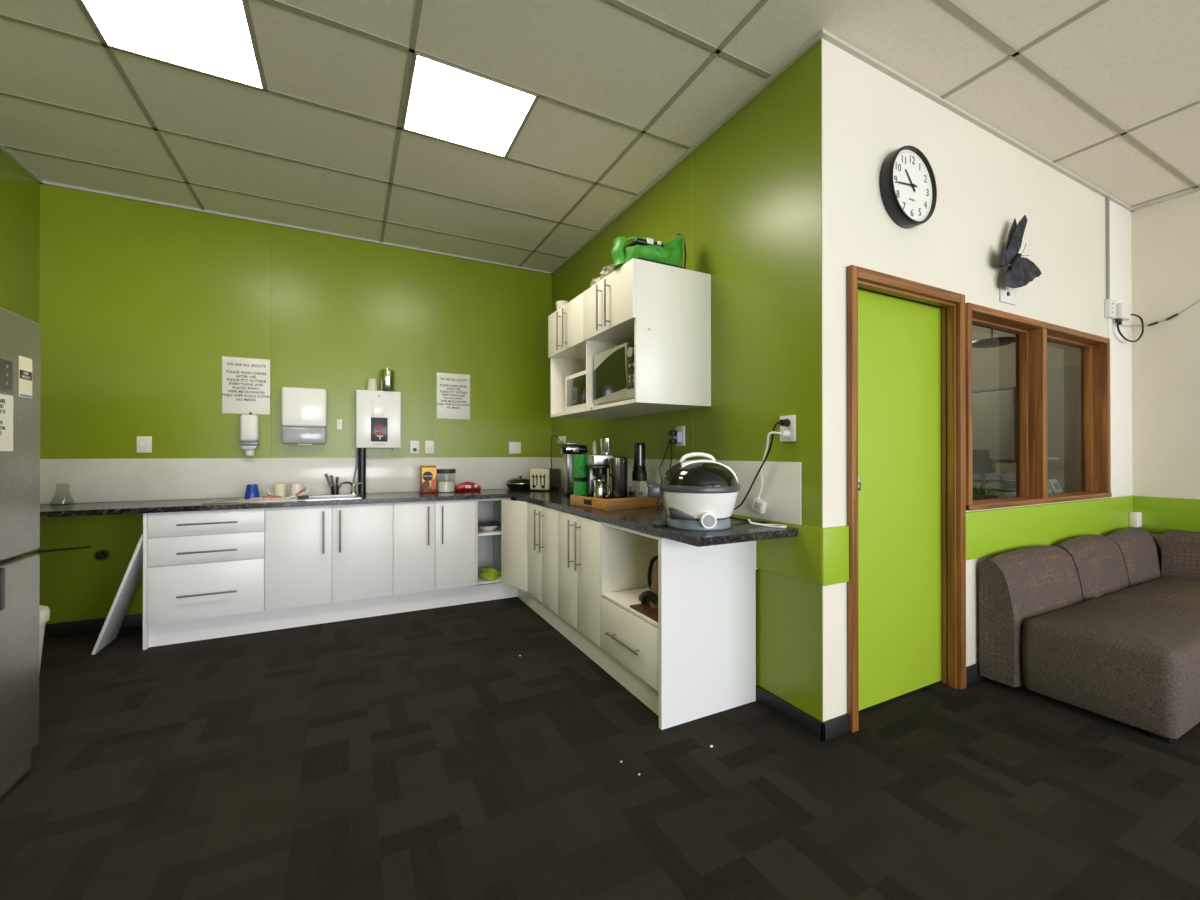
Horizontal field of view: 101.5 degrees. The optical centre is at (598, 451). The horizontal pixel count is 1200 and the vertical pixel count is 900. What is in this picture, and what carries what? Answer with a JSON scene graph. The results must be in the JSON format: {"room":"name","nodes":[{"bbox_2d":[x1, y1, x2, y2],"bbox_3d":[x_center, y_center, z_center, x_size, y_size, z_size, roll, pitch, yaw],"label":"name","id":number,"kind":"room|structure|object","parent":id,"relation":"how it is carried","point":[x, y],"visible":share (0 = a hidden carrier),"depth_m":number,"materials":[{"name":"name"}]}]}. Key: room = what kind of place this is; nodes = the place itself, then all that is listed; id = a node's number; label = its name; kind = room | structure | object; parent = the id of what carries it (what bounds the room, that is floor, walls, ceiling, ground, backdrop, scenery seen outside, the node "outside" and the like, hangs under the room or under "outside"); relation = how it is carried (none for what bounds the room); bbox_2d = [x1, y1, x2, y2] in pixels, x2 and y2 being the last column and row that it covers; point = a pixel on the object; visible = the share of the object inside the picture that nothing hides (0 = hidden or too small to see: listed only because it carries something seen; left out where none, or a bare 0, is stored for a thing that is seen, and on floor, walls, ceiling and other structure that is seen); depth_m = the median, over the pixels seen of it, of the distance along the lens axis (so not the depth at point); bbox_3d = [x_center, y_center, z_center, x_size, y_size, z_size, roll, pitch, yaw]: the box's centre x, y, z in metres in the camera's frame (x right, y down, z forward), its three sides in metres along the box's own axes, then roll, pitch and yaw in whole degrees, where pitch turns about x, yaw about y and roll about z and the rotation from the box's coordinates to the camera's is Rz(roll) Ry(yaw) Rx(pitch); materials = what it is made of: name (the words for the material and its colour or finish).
{"room":"common room","nodes":[
{"label":"common room","id":0,"kind":"room"},
{"bbox_2d":[0,149,39,554],"bbox_3d":[-1.760,-0.298,-0.732,0.100,3.075,9.000,0,0,-27],"label":"wall","id":1,"kind":"structure","parent":0,"point":[19,191],"depth_m":3.09,"materials":[{"name":"green paint"}]},
{"bbox_2d":[38,184,551,623],"bbox_3d":[-2.190,-0.280,4.159,3.790,3.075,0.100,0,0,-27],"label":"wall","id":2,"kind":"structure","parent":0,"point":[141,304],"depth_m":3.77,"materials":[{"name":"green paint"}]},
{"bbox_2d":[44,613,142,637],"bbox_3d":[-3.455,1.210,3.442,0.690,0.090,0.014,0,0,-27],"label":"baseboard","id":3,"kind":"structure","parent":2,"relation":"attached to","point":[135,620],"depth_m":3.38,"materials":[{"name":"black"}]},
{"bbox_2d":[137,436,151,452],"bbox_3d":[-3.280,-0.052,3.536,0.083,0.119,0.014,0,0,-27],"label":"light switch","id":4,"kind":"object","parent":2,"relation":"attached to","point":[144,443],"visible":1,"depth_m":3.54,"materials":[{"name":"white plastic"}]},
{"bbox_2d":[221,356,269,414],"bbox_3d":[-2.744,-0.512,3.817,0.314,0.435,0.003,0,0,-27],"label":"notice","id":5,"kind":"object","parent":2,"relation":"attached to","point":[245,381],"visible":1,"depth_m":3.81,"materials":[{"name":"white paper"}]},
{"bbox_2d":[239,412,259,455],"bbox_3d":[-2.696,-0.135,3.786,0.118,0.338,0.101,0,0,-27],"label":"soap dispenser","id":6,"kind":"object","parent":2,"relation":"attached to","point":[249,424],"visible":1,"depth_m":3.75,"materials":[{"name":"white plastic"}]},
{"bbox_2d":[40,457,550,503],"bbox_3d":[-2.125,0.204,4.128,3.678,0.304,0.010,0,0,-27],"label":"backsplash","id":7,"kind":"structure","parent":2,"relation":"attached to","point":[89,480],"depth_m":3.78,"materials":[{"name":"plastic"}]},
{"bbox_2d":[281,387,326,445],"bbox_3d":[-2.366,-0.279,3.945,0.309,0.460,0.119,0,0,-27],"label":"dispenser","id":8,"kind":"object","parent":2,"relation":"attached to","point":[304,410],"visible":1,"depth_m":3.89,"materials":[{"name":"white plastic"}]},
{"bbox_2d":[271,233,432,457],"bbox_3d":[-2.057,-0.878,4.173,1.225,1.870,0.002,0,0,-27],"label":"trim","id":9,"kind":"structure","parent":2,"relation":"attached to","point":[271,233],"depth_m":3.90,"materials":[{"name":"green paint"}]},
{"bbox_2d":[356,390,400,450],"bbox_3d":[-1.880,-0.260,4.184,0.346,0.510,0.135,0,0,-27],"label":"water heater","id":10,"kind":"object","parent":2,"relation":"attached to","point":[378,413],"visible":1,"depth_m":4.13,"materials":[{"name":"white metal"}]},
{"bbox_2d":[358,448,365,493],"bbox_3d":[-1.997,0.163,4.133,0.061,0.388,0.061,0,0,-27],"label":"drain pipe","id":11,"kind":"object","parent":10,"relation":"attached to","point":[361,451],"visible":0.82,"depth_m":4.11,"materials":[{"name":"black plastic"}]},
{"bbox_2d":[380,368,394,391],"bbox_3d":[-1.817,-0.616,4.211,0.124,0.202,0.124,0,0,-27],"label":"steel canister","id":12,"kind":"object","parent":10,"relation":"on","point":[387,376],"visible":0.93,"depth_m":4.16,"materials":[{"name":"silver metal"}]},
{"bbox_2d":[437,372,469,419],"bbox_3d":[-1.345,-0.512,4.533,0.303,0.420,0.003,0,0,-27],"label":"notice","id":13,"kind":"object","parent":2,"relation":"attached to","point":[453,390],"visible":1,"depth_m":4.53,"materials":[{"name":"white paper"}]},
{"bbox_2d":[0,582,1199,899],"bbox_3d":[2.643,1.298,1.515,9.990,0.100,9.200,0,0,-27],"label":"floor","id":14,"kind":"structure","parent":0,"point":[411,755],"depth_m":1.81,"materials":[{"name":"carpet"}]},
{"bbox_2d":[0,307,40,797],"bbox_3d":[-2.373,0.363,1.482,0.768,1.745,0.665,0,0,-27],"label":"refrigerator","id":15,"kind":"object","parent":14,"relation":"on","point":[19,335],"visible":1,"depth_m":1.81,"materials":[{"name":"grey metal"}]},
{"bbox_2d":[0,394,12,450],"bbox_3d":[-2.073,-0.102,1.683,0.002,0.200,0.206,0,0,-27],"label":"paper notice","id":16,"kind":"object","parent":15,"relation":"attached to","point":[6,401],"visible":1,"depth_m":1.74,"materials":[{"name":"white paper"}]},
{"bbox_2d":[19,356,31,398],"bbox_3d":[-2.155,-0.279,1.843,0.002,0.151,0.085,0,0,-27],"label":"sticker","id":17,"kind":"object","parent":15,"relation":"attached to","point":[25,364],"visible":1,"depth_m":1.84,"materials":[{"name":"beige paper"}]},
{"bbox_2d":[39,605,49,672],"bbox_3d":[-3.042,1.038,2.516,0.300,0.426,0.300,0,0,-27],"label":"waste bin","id":18,"kind":"object","parent":14,"relation":"on","point":[44,611],"visible":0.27,"depth_m":2.58,"materials":[{"name":"white plastic"}]},
{"bbox_2d":[91,534,142,654],"bbox_3d":[-3.089,0.892,3.220,0.251,0.727,0.315,0,0,-27],"label":"panel","id":19,"kind":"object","parent":14,"relation":"on","point":[129,584],"depth_m":3.15,"materials":[{"name":"white plastic"}]},
{"bbox_2d":[143,508,264,649],"bbox_3d":[-2.715,0.824,3.478,0.642,0.862,0.608,0,0,-27],"label":"base cabinet","id":20,"kind":"object","parent":14,"relation":"on","point":[198,565],"visible":0.95,"depth_m":3.23,"materials":[{"name":"white laminate"}]},
{"bbox_2d":[265,503,392,612],"bbox_3d":[-2.062,0.756,3.806,0.819,0.725,0.598,0,0,-27],"label":"base cabinet","id":21,"kind":"object","parent":14,"relation":"on","point":[330,554],"visible":0.98,"depth_m":3.56,"materials":[{"name":"white laminate"}]},
{"bbox_2d":[149,582,516,646],"bbox_3d":[-1.800,1.187,3.705,2.444,0.137,0.015,0,0,-27],"label":"toe kick","id":22,"kind":"object","parent":14,"relation":"on","point":[169,634],"visible":0.86,"depth_m":3.57,"materials":[{"name":"white plastic"}]},
{"bbox_2d":[393,499,475,596],"bbox_3d":[-1.417,0.757,4.137,0.631,0.725,0.598,0,0,-27],"label":"base cabinet","id":23,"kind":"object","parent":14,"relation":"on","point":[434,542],"visible":0.99,"depth_m":3.90,"materials":[{"name":"white laminate"}]},
{"bbox_2d":[475,498,510,584],"bbox_3d":[-1.012,0.751,4.366,0.300,0.710,0.558,0,0,-27],"label":"base cabinet","id":24,"kind":"object","parent":14,"relation":"on","point":[488,543],"visible":0.37,"depth_m":4.60,"materials":[{"name":"grey"}]},
{"bbox_2d":[478,567,500,580],"bbox_3d":[-0.950,1.045,4.239,0.228,0.083,0.245,0,0,-27],"label":"cloth","id":25,"kind":"object","parent":24,"relation":"in","point":[487,574],"visible":0.91,"depth_m":4.18,"materials":[{"name":"green fabric"}]},
{"bbox_2d":[501,498,527,591],"bbox_3d":[-0.446,0.757,4.126,0.672,0.725,0.352,0,0,-27],"label":"base cabinet","id":26,"kind":"object","parent":14,"relation":"on","point":[514,514],"visible":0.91,"depth_m":3.98,"materials":[{"name":"white plastic"}]},
{"bbox_2d":[528,502,560,616],"bbox_3d":[-0.190,0.756,3.706,0.598,0.725,0.622,0,0,-27],"label":"base cabinet","id":27,"kind":"object","parent":14,"relation":"on","point":[542,520],"visible":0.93,"depth_m":3.54,"materials":[{"name":"white laminate"}]},
{"bbox_2d":[558,510,601,646],"bbox_3d":[0.094,0.754,3.152,0.598,0.725,0.624,0,0,-27],"label":"base cabinet","id":28,"kind":"object","parent":14,"relation":"on","point":[579,537],"visible":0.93,"depth_m":2.99,"materials":[{"name":"white laminate"}]},
{"bbox_2d":[40,489,797,546],"bbox_3d":[-1.426,0.369,2.760,3.678,0.035,3.058,0,0,-27],"label":"countertop","id":29,"kind":"structure","parent":28,"relation":"on","point":[640,519],"depth_m":3.10,"materials":[{"name":"stone"}]},
{"bbox_2d":[202,494,360,503],"bbox_3d":[-2.342,0.429,3.708,0.970,0.164,0.420,0,0,-27],"label":"sink","id":30,"kind":"object","parent":29,"relation":"in","point":[341,496],"visible":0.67,"depth_m":3.62,"materials":[{"name":"silver metal"}]},
{"bbox_2d":[244,484,259,498],"bbox_3d":[-2.583,0.295,3.652,0.094,0.104,0.094,0,0,-27],"label":"tumbler","id":31,"kind":"object","parent":30,"relation":"on","point":[252,491],"visible":0.98,"depth_m":3.62,"materials":[{"name":"blue plastic"}]},
{"bbox_2d":[267,484,286,496],"bbox_3d":[-2.466,0.298,3.766,0.117,0.100,0.086,0,0,1],"label":"mug","id":32,"kind":"object","parent":30,"relation":"on","point":[279,489],"visible":0.88,"depth_m":3.73,"materials":[{"name":"beige ceramic"}]},
{"bbox_2d":[291,483,309,495],"bbox_3d":[-2.357,0.298,3.855,0.086,0.100,0.117,0,0,34],"label":"mug","id":33,"kind":"object","parent":30,"relation":"on","point":[295,487],"visible":0.86,"depth_m":3.81,"materials":[{"name":"white ceramic"}]},
{"bbox_2d":[291,483,302,495],"bbox_3d":[-2.366,0.298,3.842,0.086,0.100,0.086,0,0,-27],"label":"cup","id":34,"kind":"object","parent":33,"relation":"on","point":[295,487],"depth_m":3.81,"materials":[{"name":"white ceramic"}]},
{"bbox_2d":[306,495,355,499],"bbox_3d":[-2.079,0.433,3.820,0.338,0.155,0.336,0,0,-27],"label":"basin","id":35,"kind":"object","parent":30,"relation":"in","point":[319,497],"depth_m":3.94,"materials":[{"name":"silver metal"}]},
{"bbox_2d":[420,465,436,492],"bbox_3d":[-1.493,0.239,4.287,0.126,0.237,0.123,0,0,-27],"label":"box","id":36,"kind":"object","parent":29,"relation":"on","point":[428,473],"visible":1,"depth_m":4.24,"materials":[{"name":"orange cardboard"}]},
{"bbox_2d":[437,469,455,491],"bbox_3d":[-1.360,0.256,4.357,0.170,0.203,0.170,0,0,-27],"label":"glass jar","id":37,"kind":"object","parent":29,"relation":"on","point":[442,486],"visible":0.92,"depth_m":4.29,"materials":[{"name":"beige"}]},
{"bbox_2d":[455,482,480,490],"bbox_3d":[-1.193,0.315,4.465,0.221,0.084,0.098,0,0,-27],"label":"snack packet","id":38,"kind":"object","parent":29,"relation":"on","point":[465,486],"visible":0.99,"depth_m":4.43,"materials":[{"name":"red plastic"}]},
{"bbox_2d":[506,476,530,490],"bbox_3d":[-0.741,0.293,4.629,0.277,0.131,0.277,0,0,-27],"label":"frying pan","id":39,"kind":"object","parent":29,"relation":"on","point":[518,484],"visible":0.82,"depth_m":4.52,"materials":[{"name":"black metal"}]},
{"bbox_2d":[530,468,560,491],"bbox_3d":[-0.494,0.256,4.542,0.190,0.205,0.308,0,0,20],"label":"toaster","id":40,"kind":"object","parent":29,"relation":"on","point":[541,479],"visible":0.99,"depth_m":4.43,"materials":[{"name":"beige metal"}]},
{"bbox_2d":[551,435,587,495],"bbox_3d":[-0.320,0.101,4.344,0.242,0.514,0.740,0,0,-19],"label":"coffee machine","id":41,"kind":"object","parent":29,"relation":"on","point":[568,449],"visible":0.94,"depth_m":4.01,"materials":[{"name":"silver metal"}]},
{"bbox_2d":[570,493,659,509],"bbox_3d":[0.103,0.321,3.241,0.438,0.066,0.410,0,0,-36],"label":"wooden tray","id":42,"kind":"object","parent":29,"relation":"on","point":[591,502],"visible":0.77,"depth_m":3.08,"materials":[{"name":"brown wood"}]},
{"bbox_2d":[574,455,585,495],"bbox_3d":[-0.119,0.181,3.291,0.074,0.320,0.080,0,0,-36],"label":"canister","id":43,"kind":"object","parent":42,"relation":"on","point":[579,460],"visible":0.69,"depth_m":3.25,"materials":[{"name":"green plastic"}]},
{"bbox_2d":[585,454,613,498],"bbox_3d":[0.013,0.178,3.152,0.142,0.325,0.258,0,0,-19],"label":"espresso machine","id":44,"kind":"object","parent":42,"relation":"on","point":[596,465],"visible":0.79,"depth_m":3.15,"materials":[{"name":"grey metal"}]},
{"bbox_2d":[593,480,609,498],"bbox_3d":[0.007,0.250,3.124,0.088,0.135,0.098,0,0,44],"label":"milk jug","id":45,"kind":"object","parent":44,"relation":"on","point":[599,485],"visible":0.81,"depth_m":3.09,"materials":[{"name":"silver metal"}]},
{"bbox_2d":[600,438,611,453],"bbox_3d":[0.045,-0.035,3.179,0.076,0.100,0.076,0,0,-27],"label":"steel cup","id":46,"kind":"object","parent":44,"relation":"on","point":[605,443],"visible":0.89,"depth_m":3.15,"materials":[{"name":"silver metal"}]},
{"bbox_2d":[608,458,622,498],"bbox_3d":[0.105,0.190,3.076,0.094,0.300,0.094,0,0,-27],"label":"steel tumbler","id":47,"kind":"object","parent":42,"relation":"on","point":[615,464],"visible":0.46,"depth_m":3.04,"materials":[{"name":"grey metal"}]},
{"bbox_2d":[615,456,626,497],"bbox_3d":[0.140,0.186,3.182,0.088,0.310,0.088,0,0,-27],"label":"canister","id":48,"kind":"object","parent":42,"relation":"on","point":[624,473],"visible":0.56,"depth_m":3.15,"materials":[{"name":"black metal"}]},
{"bbox_2d":[632,442,646,496],"bbox_3d":[0.267,0.138,3.241,0.119,0.405,0.112,0,0,41],"label":"pepper mill","id":49,"kind":"object","parent":42,"relation":"on","point":[639,473],"visible":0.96,"depth_m":3.20,"materials":[{"name":"black plastic"}]},
{"bbox_2d":[633,442,645,468],"bbox_3d":[0.267,0.026,3.242,0.088,0.180,0.088,0,0,-27],"label":"jar","id":50,"kind":"object","parent":49,"relation":"on","point":[639,449],"depth_m":3.21,"materials":[{"name":"black"}]},
{"bbox_2d":[657,430,681,509],"bbox_3d":[0.416,0.112,3.032,0.151,0.488,0.324,0,0,-27],"label":"power cord","id":51,"kind":"object","parent":29,"relation":"on","point":[677,436],"visible":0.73,"depth_m":3.01,"materials":[{"name":"black plastic"}]},
{"bbox_2d":[644,419,789,530],"bbox_3d":[0.527,0.099,2.341,0.617,0.504,0.398,0,0,-22],"label":"air fryer","id":52,"kind":"object","parent":29,"relation":"on","point":[697,495],"visible":0.99,"depth_m":2.18,"materials":[{"name":"grey plastic"}]},
{"bbox_2d":[662,490,737,519],"bbox_3d":[0.470,0.242,2.317,0.361,0.124,0.384,0,0,0],"label":"bowl","id":53,"kind":"object","parent":52,"relation":"on","point":[678,504],"depth_m":2.16,"materials":[{"name":"white plastic"}]},
{"bbox_2d":[748,430,789,527],"bbox_3d":[0.771,0.123,2.327,0.160,0.453,0.230,0,0,-27],"label":"lead","id":54,"kind":"object","parent":29,"relation":"on","point":[759,505],"visible":1,"depth_m":2.37,"materials":[{"name":"white plastic"}]},
{"bbox_2d":[517,588,658,715],"bbox_3d":[-0.188,1.185,3.255,0.015,0.137,2.255,0,0,-27],"label":"toe kick","id":55,"kind":"object","parent":14,"relation":"on","point":[639,688],"visible":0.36,"depth_m":2.88,"materials":[{"name":"white plastic"}]},
{"bbox_2d":[600,521,757,729],"bbox_3d":[0.385,0.821,2.603,0.616,0.862,0.614,0,0,-27],"label":"base cabinet","id":56,"kind":"object","parent":14,"relation":"on","point":[699,655],"visible":0.94,"depth_m":2.36,"materials":[{"name":"white plastic"}]},
{"bbox_2d":[630,603,657,621],"bbox_3d":[0.335,0.785,2.431,0.265,0.012,0.270,0,0,-27],"label":"leather folder","id":57,"kind":"object","parent":56,"relation":"in","point":[645,609],"visible":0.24,"depth_m":2.41,"materials":[{"name":"brown leather"}]},
{"bbox_2d":[638,555,657,608],"bbox_3d":[0.314,0.662,2.519,0.199,0.262,0.208,0,0,-27],"label":"bag","id":58,"kind":"object","parent":57,"relation":"on","point":[651,595],"visible":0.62,"depth_m":2.50,"materials":[{"name":"brown leather"}]},
{"bbox_2d":[972,450,987,482],"bbox_3d":[3.601,0.620,5.069,0.403,1.280,0.550,0,0,-27],"label":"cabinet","id":59,"kind":"object","parent":14,"relation":"on","point":[979,457],"visible":0.02,"depth_m":4.84,"materials":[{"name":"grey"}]},
{"bbox_2d":[979,528,1199,743],"bbox_3d":[3.420,0.895,2.410,2.162,0.712,1.698,0,0,-27],"label":"sofa","id":60,"kind":"object","parent":14,"relation":"on","point":[1108,625],"visible":1,"depth_m":2.54,"materials":[{"name":"brown fabric"}]},
{"bbox_3d":[2.598,0.797,3.460,1.800,0.915,0.600,0,0,-27],"label":"office desk","id":61,"kind":"object","parent":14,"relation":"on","visible":0},
{"bbox_2d":[973,485,997,499],"bbox_3d":[2.386,0.275,3.107,0.320,0.127,0.100,0,0,-27],"label":"potted plant","id":62,"kind":"object","parent":61,"relation":"on","point":[978,494],"visible":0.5,"depth_m":3.08,"materials":[{"name":"green plant"}]},
{"bbox_2d":[972,471,1015,497],"bbox_3d":[2.715,0.237,3.353,0.280,0.205,0.200,0,0,-27],"label":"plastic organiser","id":63,"kind":"object","parent":61,"relation":"on","point":[1003,489],"visible":0.54,"depth_m":3.29,"materials":[{"name":"grey"}]},
{"bbox_2d":[972,473,1015,480],"bbox_3d":[2.715,0.172,3.354,0.270,0.045,0.200,0,0,-27],"label":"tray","id":64,"kind":"object","parent":63,"relation":"on","point":[991,476],"depth_m":3.30,"materials":[{"name":"grey"}]},
{"bbox_2d":[973,481,1015,490],"bbox_3d":[2.715,0.232,3.353,0.270,0.045,0.200,0,0,-27],"label":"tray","id":65,"kind":"object","parent":63,"relation":"on","point":[992,485],"depth_m":3.30,"materials":[{"name":"grey"}]},
{"bbox_2d":[986,490,1015,497],"bbox_3d":[2.715,0.287,3.353,0.270,0.045,0.200,0,0,-27],"label":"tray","id":66,"kind":"object","parent":63,"relation":"on","point":[1000,493],"depth_m":3.26,"materials":[{"name":"grey"}]},
{"bbox_2d":[0,0,1199,271],"bbox_3d":[2.643,-1.875,1.527,9.990,0.095,9.200,0,0,-27],"label":"ceiling","id":67,"kind":"structure","parent":0,"point":[1136,62],"depth_m":2.53,"materials":[{"name":"tile"}]},
{"bbox_2d":[80,0,264,90],"bbox_3d":[-1.808,-1.821,2.068,0.590,0.008,0.590,0,0,-27],"label":"recessed light","id":68,"kind":"object","parent":67,"relation":"in","point":[209,37],"visible":1,"depth_m":2.13,"materials":[{"name":"beige paint"}]},
{"bbox_2d":[403,52,537,157],"bbox_3d":[-0.709,-1.819,2.631,0.590,0.008,0.590,0,0,-27],"label":"recessed light","id":69,"kind":"object","parent":67,"relation":"in","point":[446,102],"visible":1,"depth_m":2.58,"materials":[{"name":"beige paint"}]},
{"bbox_2d":[0,0,1199,266],"bbox_3d":[1.441,-1.828,0.911,7.090,0.006,9.000,0,0,-27],"label":"ceiling grid","id":70,"kind":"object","parent":67,"relation":"attached to","point":[948,4],"depth_m":2.54,"materials":[{"name":"beige paint"}]},
{"bbox_2d":[972,329,1015,347],"bbox_3d":[3.249,-1.346,4.060,0.340,0.945,0.340,0,0,-27],"label":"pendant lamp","id":71,"kind":"object","parent":67,"relation":"hanging from","point":[991,342],"visible":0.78,"depth_m":3.98,"materials":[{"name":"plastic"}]},
{"bbox_2d":[552,39,822,721],"bbox_3d":[0.281,-0.282,3.578,0.080,3.075,3.187,0,0,-27],"label":"wall","id":72,"kind":"structure","parent":0,"point":[757,178],"depth_m":2.46,"materials":[{"name":"green paint"}]},
{"bbox_2d":[0,33,820,274],"bbox_3d":[-0.073,-1.824,0.137,3.690,0.017,9.000,0,0,-27],"label":"trim","id":73,"kind":"structure","parent":72,"relation":"attached to","point":[815,38],"depth_m":3.44,"materials":[{"name":"beige paint"}]},
{"bbox_2d":[548,258,710,419],"bbox_3d":[0.113,-0.632,3.209,0.554,0.752,1.222,0,0,-27],"label":"upper cabinet","id":74,"kind":"object","parent":72,"relation":"attached to","point":[665,310],"visible":0.98,"depth_m":2.74,"materials":[{"name":"white laminate"}]},
{"bbox_2d":[565,370,585,411],"bbox_3d":[0.009,-0.411,3.426,0.423,0.270,0.480,0,0,-27],"label":"microwave oven","id":75,"kind":"object","parent":74,"relation":"in","point":[575,384],"visible":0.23,"depth_m":3.39,"materials":[{"name":"white plastic"}]},
{"bbox_2d":[593,341,633,404],"bbox_3d":[0.265,-0.445,2.936,0.435,0.335,0.545,0,0,-27],"label":"microwave oven","id":76,"kind":"object","parent":74,"relation":"in","point":[613,374],"visible":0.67,"depth_m":2.83,"materials":[{"name":"silver metal"}]},
{"bbox_2d":[611,233,685,269],"bbox_3d":[0.280,-1.136,2.746,0.425,0.252,0.210,0,0,-27],"label":"cooler bag","id":77,"kind":"object","parent":74,"relation":"on","point":[670,253],"visible":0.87,"depth_m":2.67,"materials":[{"name":"green fabric"}]},
{"bbox_2d":[552,457,801,524],"bbox_3d":[0.219,0.203,3.596,0.010,0.302,3.070,0,0,-27],"label":"backsplash","id":78,"kind":"structure","parent":72,"relation":"attached to","point":[782,481],"depth_m":2.42,"materials":[{"name":"plastic"}]},
{"bbox_2d":[561,487,820,584],"bbox_3d":[0.246,0.462,3.543,0.012,0.250,3.172,0,0,-27],"label":"trim","id":79,"kind":"structure","parent":72,"relation":"attached to","point":[798,557],"depth_m":2.25,"materials":[{"name":"green paint"}]},
{"bbox_2d":[692,151,692,459],"bbox_3d":[0.560,-0.882,2.947,0.002,1.870,0.006,0,0,-27],"label":"trim","id":80,"kind":"structure","parent":72,"relation":"attached to","point":[692,151],"depth_m":2.95,"materials":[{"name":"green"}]},
{"bbox_2d":[780,415,795,441],"bbox_3d":[0.884,-0.109,2.298,0.012,0.122,0.088,0,0,-27],"label":"power socket","id":81,"kind":"object","parent":72,"relation":"attached to","point":[792,428],"visible":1,"depth_m":2.28,"materials":[{"name":"white plastic"}]},
{"bbox_2d":[756,685,824,739],"bbox_3d":[0.881,1.213,2.297,0.014,0.075,0.404,0,0,-27],"label":"baseboard","id":82,"kind":"structure","parent":72,"relation":"attached to","point":[800,718],"depth_m":2.27,"materials":[{"name":"black"}]},
{"bbox_2d":[818,28,1199,211],"bbox_3d":[3.800,-1.823,0.327,3.422,0.017,5.810,0,0,-27],"label":"trim","id":83,"kind":"structure","parent":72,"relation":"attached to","point":[822,33],"depth_m":2.64,"materials":[{"name":"beige paint"}]},
{"bbox_2d":[821,38,1130,721],"bbox_3d":[2.725,-0.284,3.108,3.998,3.075,0.130,0,0,-27],"label":"wall","id":84,"kind":"structure","parent":0,"point":[984,183],"depth_m":2.52,"materials":[{"name":"white paint"}]},
{"bbox_2d":[821,662,985,740],"bbox_3d":[2.483,1.208,2.898,3.414,0.090,0.014,0,0,-27],"label":"baseboard","id":85,"kind":"structure","parent":84,"relation":"attached to","point":[839,725],"depth_m":2.17,"materials":[{"name":"black"}]},
{"bbox_2d":[846,265,965,731],"bbox_3d":[1.500,0.208,2.462,0.920,2.085,0.160,0,0,-27],"label":"door","id":86,"kind":"structure","parent":84,"relation":"in","point":[906,413],"depth_m":2.50,"materials":[{"name":"green paint"}]},
{"bbox_2d":[880,146,936,227],"bbox_3d":[1.501,-1.279,2.377,0.368,0.368,0.062,0,0,-27],"label":"wall clock","id":87,"kind":"object","parent":84,"relation":"attached to","point":[908,188],"visible":1,"depth_m":2.35,"materials":[{"name":"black plastic"}]},
{"bbox_2d":[999,286,1015,304],"bbox_3d":[2.379,-0.905,2.850,0.170,0.085,0.018,0,0,-27],"label":"thermostat","id":88,"kind":"object","parent":84,"relation":"attached to","point":[1006,295],"visible":1,"depth_m":2.84,"materials":[{"name":"white plastic"}]},
{"bbox_2d":[1000,215,1041,288],"bbox_3d":[2.390,-1.137,2.813,0.411,0.435,0.082,0,0,-21],"label":"ornament","id":89,"kind":"object","parent":84,"relation":"attached to","point":[1021,271],"visible":1,"depth_m":2.78,"materials":[{"name":"black plastic"}]},
{"bbox_2d":[965,302,1111,510],"bbox_3d":[2.761,-0.241,3.104,1.830,1.118,0.150,0,0,-27],"label":"window","id":90,"kind":"structure","parent":84,"relation":"in","point":[1032,335],"depth_m":3.08,"materials":[{"name":"brown wood"}]},
{"bbox_2d":[1106,197,1109,298],"bbox_3d":[3.612,-1.439,3.479,0.016,0.727,0.016,0,0,-27],"label":"conduit","id":91,"kind":"object","parent":84,"relation":"attached to","point":[1107,198],"visible":0.98,"depth_m":3.47,"materials":[{"name":"grey plastic"}]},
{"bbox_2d":[1104,299,1115,318],"bbox_3d":[3.626,-1.013,3.477,0.100,0.125,0.038,0,0,-27],"label":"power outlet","id":92,"kind":"object","parent":84,"relation":"attached to","point":[1109,304],"visible":1,"depth_m":3.46,"materials":[{"name":"white plastic"}]},
{"bbox_2d":[1113,303,1143,341],"bbox_3d":[3.827,-0.923,3.555,0.314,0.263,0.067,0,0,-22],"label":"plug","id":93,"kind":"object","parent":92,"relation":"attached to","point":[1123,311],"visible":0.98,"depth_m":3.50,"materials":[{"name":"white plastic"}]},
{"bbox_2d":[1108,200,1131,496],"bbox_3d":[3.816,-0.739,3.591,0.415,2.128,0.006,0,0,-27],"label":"trim","id":94,"kind":"structure","parent":84,"relation":"attached to","point":[1120,217],"depth_m":3.59,"materials":[{"name":"white paint"}]},
{"bbox_2d":[1129,511,1141,526],"bbox_3d":[3.965,0.500,3.624,0.084,0.110,0.045,0,0,-27],"label":"box","id":95,"kind":"object","parent":84,"relation":"attached to","point":[1135,518],"visible":1,"depth_m":3.60,"materials":[{"name":"white plastic"}]},
{"bbox_2d":[972,325,1080,482],"bbox_3d":[2.010,-0.279,4.590,3.920,3.075,3.160,0,0,-27],"label":"wall","id":96,"kind":"structure","parent":0,"point":[995,367],"depth_m":4.84,"materials":[{"name":"beige paint"}]},
{"bbox_2d":[972,386,1014,459],"bbox_3d":[3.884,-0.275,4.987,0.019,0.710,0.560,0,0,-27],"label":"whiteboard","id":97,"kind":"object","parent":96,"relation":"attached to","point":[993,410],"visible":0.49,"depth_m":4.88,"materials":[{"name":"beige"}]},
{"bbox_2d":[1047,365,1080,493],"bbox_3d":[4.170,0.248,4.368,0.075,2.020,0.720,0,0,-27],"label":"door","id":98,"kind":"structure","parent":96,"relation":"in","point":[1063,383],"depth_m":4.41,"materials":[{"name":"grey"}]},
{"bbox_2d":[1131,191,1199,553],"bbox_3d":[5.368,-0.291,1.124,0.100,3.075,5.810,0,0,-27],"label":"wall","id":99,"kind":"structure","parent":0,"point":[1165,236],"depth_m":3.52,"materials":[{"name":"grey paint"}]},
{"bbox_2d":[821,496,1199,585],"bbox_3d":[3.804,0.447,0.321,3.412,0.257,5.810,0,0,-27],"label":"wall stripe","id":100,"kind":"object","parent":99,"relation":"attached to","point":[995,531],"depth_m":3.05,"materials":[{"name":"green paint"}]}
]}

